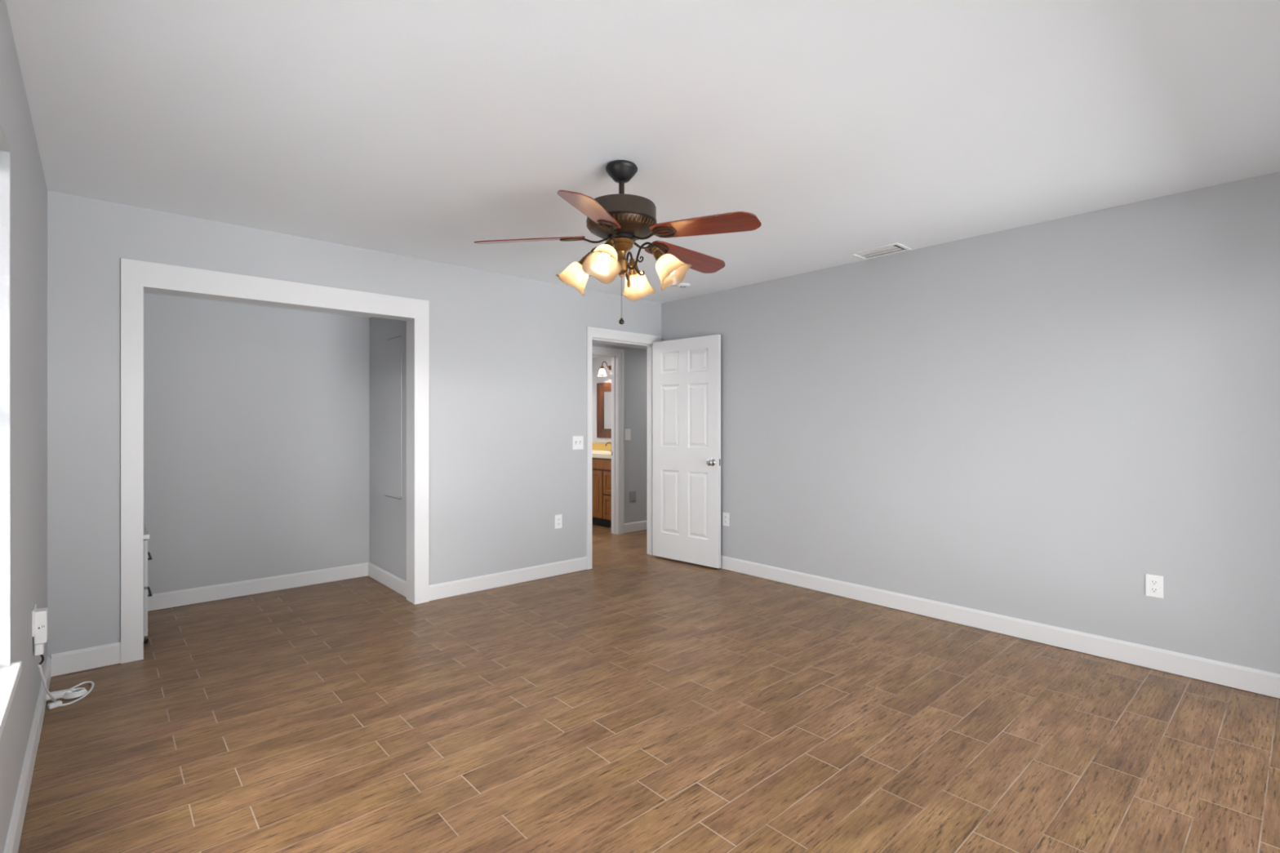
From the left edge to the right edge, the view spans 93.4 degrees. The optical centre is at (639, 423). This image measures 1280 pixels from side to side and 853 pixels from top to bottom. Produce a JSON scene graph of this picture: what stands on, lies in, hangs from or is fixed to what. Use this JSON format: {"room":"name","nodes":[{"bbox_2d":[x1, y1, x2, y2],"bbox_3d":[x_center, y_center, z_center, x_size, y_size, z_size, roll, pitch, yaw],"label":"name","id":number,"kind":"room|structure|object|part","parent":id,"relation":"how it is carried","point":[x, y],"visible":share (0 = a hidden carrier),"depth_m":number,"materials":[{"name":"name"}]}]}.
{"room":"empty bedroom","nodes":[
{"label":"empty bedroom","id":0,"kind":"room"},
{"bbox_2d":[0,0,47,852],"bbox_3d":[-1.884,0.052,1.708,0.140,2.440,5.770,0,0,-42],"label":"wall","id":1,"kind":"structure","parent":0,"point":[28,186],"depth_m":2.06,"materials":[{"name":"paint"}]},
{"bbox_2d":[0,122,22,738],"bbox_3d":[-1.340,-0.029,1.137,0.137,1.528,1.633,0,0,-42],"label":"window","id":2,"kind":"structure","parent":1,"relation":"in","point":[10,675],"depth_m":1.74,"materials":[{"name":"paint"}]},
{"bbox_3d":[-1.335,0.720,1.142,0.122,0.032,1.633,0,0,-42],"label":"sill","id":3,"kind":"part","parent":2,"relation":"part of","materials":[{"name":"paint"}]},
{"bbox_2d":[3,655,51,852],"bbox_3d":[-1.474,1.214,1.368,0.015,0.110,4.436,0,0,-42],"label":"baseboard","id":4,"kind":"structure","parent":1,"relation":"attached to","point":[15,831],"depth_m":2.07,"materials":[{"name":"paint"}]},
{"bbox_2d":[31,604,48,664],"bbox_3d":[-2.367,0.836,2.383,0.040,0.228,0.120,0,0,-42],"label":"adapter","id":5,"kind":"object","parent":1,"relation":"attached to","point":[39,616],"visible":1,"depth_m":2.36,"materials":[{"name":"white plastic"}]},
{"bbox_3d":[-2.380,0.772,2.372,0.006,0.100,0.120,0,0,-42],"label":"plate","id":6,"kind":"part","parent":5,"relation":"part of","materials":[{"name":"white plastic"}]},
{"bbox_2d":[143,293,368,594],"bbox_3d":[-2.957,0.142,4.500,1.987,2.260,0.100,0,0,-42],"label":"wall","id":7,"kind":"structure","parent":0,"point":[256,417],"depth_m":4.49,"materials":[{"name":"paint"}]},
{"bbox_2d":[147,562,368,611],"bbox_3d":[-2.960,1.215,4.421,1.877,0.109,0.014,0,0,-42],"label":"baseboard","id":8,"kind":"structure","parent":7,"relation":"attached to","point":[238,588],"depth_m":4.49,"materials":[{"name":"paint"}]},
{"bbox_2d":[143,291,371,318],"bbox_3d":[-2.712,-0.930,4.032,2.027,0.095,0.924,0,0,-42],"label":"ceiling","id":9,"kind":"structure","parent":0,"point":[144,291],"depth_m":4.46,"materials":[{"name":"paint"}]},
{"bbox_2d":[47,190,661,658],"bbox_3d":[-1.367,0.052,4.539,4.407,2.440,0.116,0,0,-42],"label":"wall","id":10,"kind":"structure","parent":0,"point":[508,353],"depth_m":4.34,"materials":[{"name":"paint"}]},
{"bbox_2d":[51,641,120,676],"bbox_3d":[-2.856,1.215,3.118,0.265,0.109,0.014,0,0,-42],"label":"baseboard","id":11,"kind":"structure","parent":10,"relation":"attached to","point":[80,660],"depth_m":3.11,"materials":[{"name":"paint"}]},
{"bbox_2d":[120,257,429,663],"bbox_3d":[-2.181,0.198,3.813,1.669,2.149,0.158,0,0,-42],"label":"trim","id":12,"kind":"structure","parent":10,"relation":"attached to","point":[137,277],"depth_m":3.47,"materials":[{"name":"paint"}]},
{"bbox_2d":[429,556,587,600],"bbox_3d":[-0.989,1.215,4.790,1.411,0.109,0.014,0,0,-42],"label":"baseboard","id":13,"kind":"structure","parent":10,"relation":"attached to","point":[446,589],"depth_m":4.72,"materials":[{"name":"paint"}]},
{"bbox_2d":[555,514,561,528],"bbox_3d":[-0.684,0.824,5.067,0.072,0.115,0.009,0,0,-42],"label":"wall outlet","id":14,"kind":"object","parent":10,"relation":"attached to","point":[557,517],"visible":1,"depth_m":5.06,"materials":[{"name":"white plastic"}]},
{"bbox_2d":[572,435,583,449],"bbox_3d":[-0.531,0.167,5.200,0.114,0.116,0.015,0,0,-42],"label":"light switch","id":15,"kind":"object","parent":10,"relation":"attached to","point":[577,441],"visible":1,"depth_m":5.20,"materials":[{"name":"white plastic"}]},
{"bbox_2d":[586,326,661,569],"bbox_3d":[-0.169,0.214,5.601,0.892,2.117,0.133,0,0,-42],"label":"trim","id":16,"kind":"structure","parent":10,"relation":"attached to","point":[592,333],"depth_m":5.38,"materials":[{"name":"paint"}]},
{"bbox_2d":[368,316,406,581],"bbox_3d":[-1.916,0.142,4.745,0.110,2.260,0.924,0,0,-42],"label":"wall","id":17,"kind":"structure","parent":0,"point":[387,515],"depth_m":4.82,"materials":[{"name":"paint"}]},
{"bbox_2d":[368,562,406,597],"bbox_3d":[-1.966,1.215,4.707,0.014,0.109,0.885,0,0,-42],"label":"baseboard","id":18,"kind":"structure","parent":17,"relation":"attached to","point":[383,576],"depth_m":4.70,"materials":[{"name":"paint"}]},
{"bbox_2d":[384,336,401,499],"bbox_3d":[-1.897,-0.043,4.634,0.009,1.224,0.352,0,0,-42],"label":"access panel","id":19,"kind":"object","parent":17,"relation":"attached to","point":[393,417],"visible":1,"depth_m":4.62,"materials":[{"name":"paint"}]},
{"bbox_2d":[591,356,611,450],"bbox_3d":[-0.396,0.128,8.195,0.100,2.290,1.834,0,0,-42],"label":"wall","id":20,"kind":"structure","parent":0,"point":[597,362],"depth_m":8.35,"materials":[{"name":"paint"}]},
{"bbox_2d":[591,442,611,450],"bbox_3d":[-0.311,0.316,8.010,0.020,0.101,1.442,0,0,-42],"label":"backsplash","id":21,"kind":"structure","parent":20,"relation":"attached to","point":[595,446],"depth_m":8.24,"materials":[{"name":"yellow paint"}]},
{"bbox_2d":[596,382,611,438],"bbox_3d":[-0.315,-0.178,8.004,0.035,0.750,0.795,0,0,-42],"label":"bathroom mirror","id":22,"kind":"object","parent":20,"relation":"attached to","point":[603,389],"visible":0.41,"depth_m":8.21,"materials":[{"name":"brown wood"}]},
{"bbox_2d":[604,391,611,428],"bbox_3d":[-0.306,-0.178,8.013,0.008,0.508,0.553,0,0,-42],"label":"mirror glass","id":23,"kind":"object","parent":22,"relation":"attached to","point":[607,395],"depth_m":8.15,"materials":[{"name":"white mirror"}]},
{"bbox_2d":[597,361,611,376],"bbox_3d":[-0.291,-0.730,7.842,0.216,0.196,0.672,0,0,-42],"label":"wall lamp","id":24,"kind":"object","parent":20,"relation":"attached to","point":[602,372],"visible":0.39,"depth_m":7.99,"materials":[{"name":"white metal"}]},
{"bbox_3d":[-0.502,-0.679,8.015,0.132,0.093,0.132,0,0,-42],"label":"lamp shade","id":25,"kind":"part","parent":24,"relation":"part of","materials":[{"name":"white glass"}]},
{"bbox_2d":[591,343,647,523],"bbox_3d":[-0.452,0.128,6.835,3.700,2.290,0.116,0,0,-42],"label":"wall","id":26,"kind":"structure","parent":0,"point":[635,359],"depth_m":7.12,"materials":[{"name":"paint"}]},
{"bbox_2d":[591,346,624,534],"bbox_3d":[-0.613,0.210,6.680,1.034,2.125,0.133,0,0,-42],"label":"trim","id":27,"kind":"structure","parent":26,"relation":"attached to","point":[617,356],"depth_m":6.96,"materials":[{"name":"paint"}]},
{"bbox_2d":[624,429,631,440],"bbox_3d":[-0.140,0.132,7.028,0.090,0.130,0.013,0,0,-42],"label":"light switch","id":28,"kind":"object","parent":26,"relation":"attached to","point":[627,432],"visible":1,"depth_m":7.02,"materials":[{"name":"white plastic"}]},
{"bbox_2d":[629,490,635,502],"bbox_3d":[-0.086,0.861,7.079,0.104,0.132,0.009,0,0,-42],"label":"wall outlet","id":29,"kind":"object","parent":26,"relation":"attached to","point":[632,494],"visible":1,"depth_m":7.08,"materials":[{"name":"grey plastic"}]},
{"bbox_2d":[624,520,647,533],"bbox_3d":[0.390,1.215,7.503,1.554,0.109,0.014,0,0,-42],"label":"baseboard","id":30,"kind":"structure","parent":26,"relation":"attached to","point":[642,525],"depth_m":7.10,"materials":[{"name":"paint"}]},
{"bbox_2d":[591,340,647,349],"bbox_3d":[-0.085,-0.938,6.425,3.700,0.100,0.984,0,0,-42],"label":"ceiling","id":31,"kind":"structure","parent":0,"point":[598,342],"depth_m":6.82,"materials":[{"name":"paint"}]},
{"bbox_2d":[4,0,1279,303],"bbox_3d":[0.134,-1.218,2.758,4.567,0.100,4.660,0,0,-42],"label":"ceiling","id":32,"kind":"structure","parent":0,"point":[427,130],"depth_m":2.30,"materials":[{"name":"paint"}]},
{"bbox_2d":[473,160,761,324],"bbox_3d":[-0.044,-0.807,2.760,1.212,0.720,1.258,0,0,-42],"label":"ceiling fan","id":33,"kind":"object","parent":32,"relation":"hanging from","point":[620,220],"visible":1,"depth_m":2.63,"materials":[{"name":"brown wood"}]},
{"bbox_3d":[-0.491,-0.821,2.706,0.488,0.063,0.139,0,0,-4],"label":"fan blade","id":34,"kind":"part","parent":33,"relation":"part of","materials":[{"name":"brown wood"}]},
{"bbox_3d":[-0.316,-0.669,2.810,0.146,0.158,0.149,0,0,-21],"label":"lamp shade","id":35,"kind":"part","parent":33,"relation":"part of","materials":[{"name":"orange glass"}]},
{"bbox_2d":[577,252,590,264],"bbox_3d":[-0.253,-0.748,2.786,0.074,0.081,0.056,0,0,17],"label":"socket","id":36,"kind":"object","parent":33,"relation":"attached to","point":[581,261],"depth_m":2.77,"materials":[{"name":"gold metal"}]},
{"bbox_3d":[-0.183,-0.821,2.337,0.139,0.063,0.488,0,0,14],"label":"fan blade","id":37,"kind":"part","parent":33,"relation":"part of","materials":[{"name":"brown wood"}]},
{"bbox_3d":[-0.160,-0.669,2.501,0.149,0.158,0.146,0,0,-21],"label":"lamp shade","id":38,"kind":"part","parent":33,"relation":"part of","materials":[{"name":"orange glass"}]},
{"bbox_3d":[-0.147,-0.695,2.528,0.048,0.073,0.065,0,0,17],"label":"bulb","id":39,"kind":"part","parent":33,"relation":"part of","materials":[{"name":"white glass"}]},
{"bbox_2d":[600,239,613,257],"bbox_3d":[-0.136,-0.748,2.563,0.056,0.081,0.074,0,0,17],"label":"socket","id":40,"kind":"object","parent":33,"relation":"attached to","point":[610,242],"depth_m":2.55,"materials":[{"name":"beige glass"}]},
{"bbox_3d":[-0.109,-0.736,2.651,0.011,0.149,0.137,0,0,17],"label":"lamp arm","id":41,"kind":"part","parent":33,"relation":"part of","materials":[{"name":"brown metal"}]},
{"bbox_3d":[-0.083,-0.567,2.733,0.002,0.194,0.002,0,0,-42],"label":"pull chain","id":42,"kind":"part","parent":33,"relation":"part of","materials":[{"name":"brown metal"}]},
{"bbox_3d":[-0.051,-0.649,2.730,0.017,0.072,0.017,0,0,-42],"label":"pull handle","id":43,"kind":"part","parent":33,"relation":"part of","materials":[{"name":"gold metal"}]},
{"bbox_3d":[-0.058,-0.736,2.816,0.011,0.149,0.137,0,0,17],"label":"lamp arm","id":44,"kind":"part","parent":33,"relation":"part of","materials":[{"name":"brown metal"}]},
{"bbox_2d":[628,257,639,275],"bbox_3d":[-0.031,-0.748,2.903,0.056,0.081,0.074,0,0,17],"label":"socket","id":45,"kind":"object","parent":33,"relation":"attached to","point":[632,262],"depth_m":2.89,"materials":[{"name":"gold metal"}]},
{"bbox_3d":[-0.007,-0.669,2.966,0.149,0.158,0.146,0,0,-21],"label":"lamp shade","id":46,"kind":"part","parent":33,"relation":"part of","materials":[{"name":"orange glass"}]},
{"bbox_3d":[-0.001,-0.736,2.708,0.137,0.149,0.011,0,0,17],"label":"lamp arm","id":47,"kind":"part","parent":33,"relation":"part of","materials":[{"name":"brown metal"}]},
{"bbox_2d":[651,246,666,262],"bbox_3d":[0.087,-0.748,2.681,0.074,0.081,0.056,0,0,17],"label":"socket","id":48,"kind":"object","parent":33,"relation":"attached to","point":[659,255],"depth_m":2.66,"materials":[{"name":"gold metal"}]},
{"bbox_3d":[0.149,-0.669,2.657,0.146,0.158,0.149,0,0,-21],"label":"lamp shade","id":49,"kind":"part","parent":33,"relation":"part of","materials":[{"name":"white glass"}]},
{"bbox_3d":[0.231,-0.821,2.996,0.488,0.063,0.139,0,0,-40],"label":"fan blade","id":50,"kind":"part","parent":33,"relation":"part of","materials":[{"name":"brown wood"}]},
{"bbox_3d":[0.263,-0.821,2.516,0.488,0.063,0.139,0,0,32],"label":"fan blade","id":51,"kind":"part","parent":33,"relation":"part of","materials":[{"name":"brown wood"}]},
{"bbox_2d":[675,283,690,288],"bbox_3d":[0.363,-1.156,5.071,0.124,0.020,0.124,0,0,-42],"label":"smoke detector","id":52,"kind":"object","parent":32,"relation":"attached to","point":[679,285],"visible":0.98,"depth_m":5.04,"materials":[{"name":"white plastic"}]},
{"bbox_2d":[848,243,911,260],"bbox_3d":[1.628,-1.236,4.096,0.216,0.152,0.340,0,0,-42],"label":"ceiling vent","id":53,"kind":"object","parent":32,"relation":"in","point":[893,247],"visible":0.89,"depth_m":4.10,"materials":[{"name":"white plastic"}]},
{"bbox_2d":[17,524,1279,852],"bbox_3d":[-0.116,1.333,4.474,7.150,0.120,8.050,0,0,-42],"label":"floor","id":54,"kind":"structure","parent":0,"point":[635,701],"depth_m":2.50,"materials":[{"name":"brown wood"}]},
{"bbox_2d":[37,664,93,709],"bbox_3d":[-2.529,1.110,2.671,0.167,0.325,0.676,0,0,-42],"label":"extension cord","id":55,"kind":"object","parent":54,"relation":"on","point":[73,692],"visible":1,"depth_m":2.78,"materials":[{"name":"white plastic"}]},
{"bbox_2d":[46,688,73,700],"bbox_3d":[-2.694,1.257,2.800,0.092,0.029,0.038,0,0,-34],"label":"socket","id":56,"kind":"object","parent":55,"relation":"attached to","point":[63,693],"depth_m":2.79,"materials":[{"name":"white plastic"}]},
{"bbox_2d":[143,522,152,644],"bbox_3d":[-3.200,0.956,3.624,0.422,0.631,0.702,0,0,-42],"label":"dresser","id":57,"kind":"object","parent":54,"relation":"on","point":[146,535],"visible":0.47,"depth_m":3.48,"materials":[{"name":"paint"}]},
{"bbox_3d":[-3.077,0.807,3.734,0.017,0.270,0.682,0,0,-42],"label":"drawer","id":58,"kind":"part","parent":57,"relation":"part of","materials":[{"name":"paint"}]},
{"bbox_3d":[-3.077,1.093,3.734,0.017,0.270,0.682,0,0,-42],"label":"drawer","id":59,"kind":"part","parent":57,"relation":"part of","materials":[{"name":"paint"}]},
{"bbox_3d":[-3.123,1.067,3.827,0.037,0.013,0.238,0,0,-42],"label":"handle","id":60,"kind":"part","parent":57,"relation":"part of","materials":[{"name":"black metal"}]},
{"bbox_3d":[-3.123,0.841,3.827,0.037,0.013,0.238,0,0,-42],"label":"handle","id":61,"kind":"part","parent":57,"relation":"part of","materials":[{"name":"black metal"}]},
{"bbox_2d":[591,457,611,528],"bbox_3d":[-0.503,0.848,7.814,0.567,0.846,1.398,0,0,-42],"label":"vanity cabinet","id":62,"kind":"object","parent":54,"relation":"on","point":[601,468],"visible":0.21,"depth_m":7.37,"materials":[{"name":"wood"}]},
{"bbox_3d":[-0.577,0.869,7.485,0.018,0.573,0.360,0,0,-42],"label":"door","id":63,"kind":"part","parent":62,"relation":"part of","materials":[{"name":"brown wood"}]},
{"bbox_2d":[591,449,611,458],"bbox_3d":[-0.520,0.396,7.823,0.579,0.056,1.442,0,0,-42],"label":"countertop","id":64,"kind":"structure","parent":62,"relation":"on","point":[595,453],"depth_m":7.40,"materials":[{"name":"beige stone"}]},
{"bbox_3d":[-0.347,0.719,7.228,0.018,0.272,0.290,0,0,-42],"label":"drawer","id":65,"kind":"part","parent":62,"relation":"part of","materials":[{"name":"brown wood"}]},
{"bbox_3d":[-0.347,1.014,7.228,0.018,0.283,0.290,0,0,-42],"label":"drawer","id":66,"kind":"part","parent":62,"relation":"part of","materials":[{"name":"brown wood"}]},
{"bbox_2d":[661,171,1279,674],"bbox_3d":[1.792,0.052,4.210,0.140,2.440,4.590,0,0,-42],"label":"wall","id":67,"kind":"structure","parent":0,"point":[1035,422],"depth_m":3.52,"materials":[{"name":"paint"}]},
{"bbox_2d":[653,334,720,568],"bbox_3d":[0.423,0.241,5.516,0.143,2.026,0.777,0,0,-42],"label":"door","id":68,"kind":"structure","parent":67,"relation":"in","point":[686,372],"depth_m":5.46,"materials":[{"name":"paint"}]},
{"bbox_3d":[0.613,0.339,5.248,0.061,0.064,0.064,0,0,-42],"label":"knob","id":69,"kind":"part","parent":68,"relation":"part of","materials":[{"name":"silver metal"}]},
{"bbox_2d":[722,512,728,526],"bbox_3d":[0.749,0.836,5.263,0.009,0.115,0.072,0,0,-42],"label":"wall outlet","id":70,"kind":"object","parent":67,"relation":"attached to","point":[725,515],"visible":1,"depth_m":5.26,"materials":[{"name":"white plastic"}]},
{"bbox_2d":[720,555,1279,698],"bbox_3d":[1.688,1.215,4.210,0.014,0.109,4.449,0,0,-42],"label":"baseboard","id":71,"kind":"structure","parent":67,"relation":"attached to","point":[1242,677],"depth_m":3.49,"materials":[{"name":"paint"}]},
{"bbox_2d":[1145,573,1163,598],"bbox_3d":[2.664,0.843,3.126,0.009,0.115,0.072,0,0,-42],"label":"wall outlet","id":72,"kind":"object","parent":67,"relation":"attached to","point":[1153,584],"visible":1,"depth_m":3.12,"materials":[{"name":"white plastic"}]},
{"bbox_2d":[1150,578,1158,586],"bbox_3d":[2.662,0.823,3.124,0.004,0.029,0.033,0,0,-42],"label":"receptacle","id":73,"kind":"object","parent":72,"relation":"attached to","point":[1153,582],"depth_m":3.12,"materials":[{"name":"white plastic"}]},
{"bbox_2d":[1150,586,1158,593],"bbox_3d":[2.662,0.862,3.124,0.004,0.029,0.033,0,0,-42],"label":"receptacle","id":74,"kind":"object","parent":72,"relation":"attached to","point":[1153,589],"depth_m":3.12,"materials":[{"name":"white plastic"}]}
]}

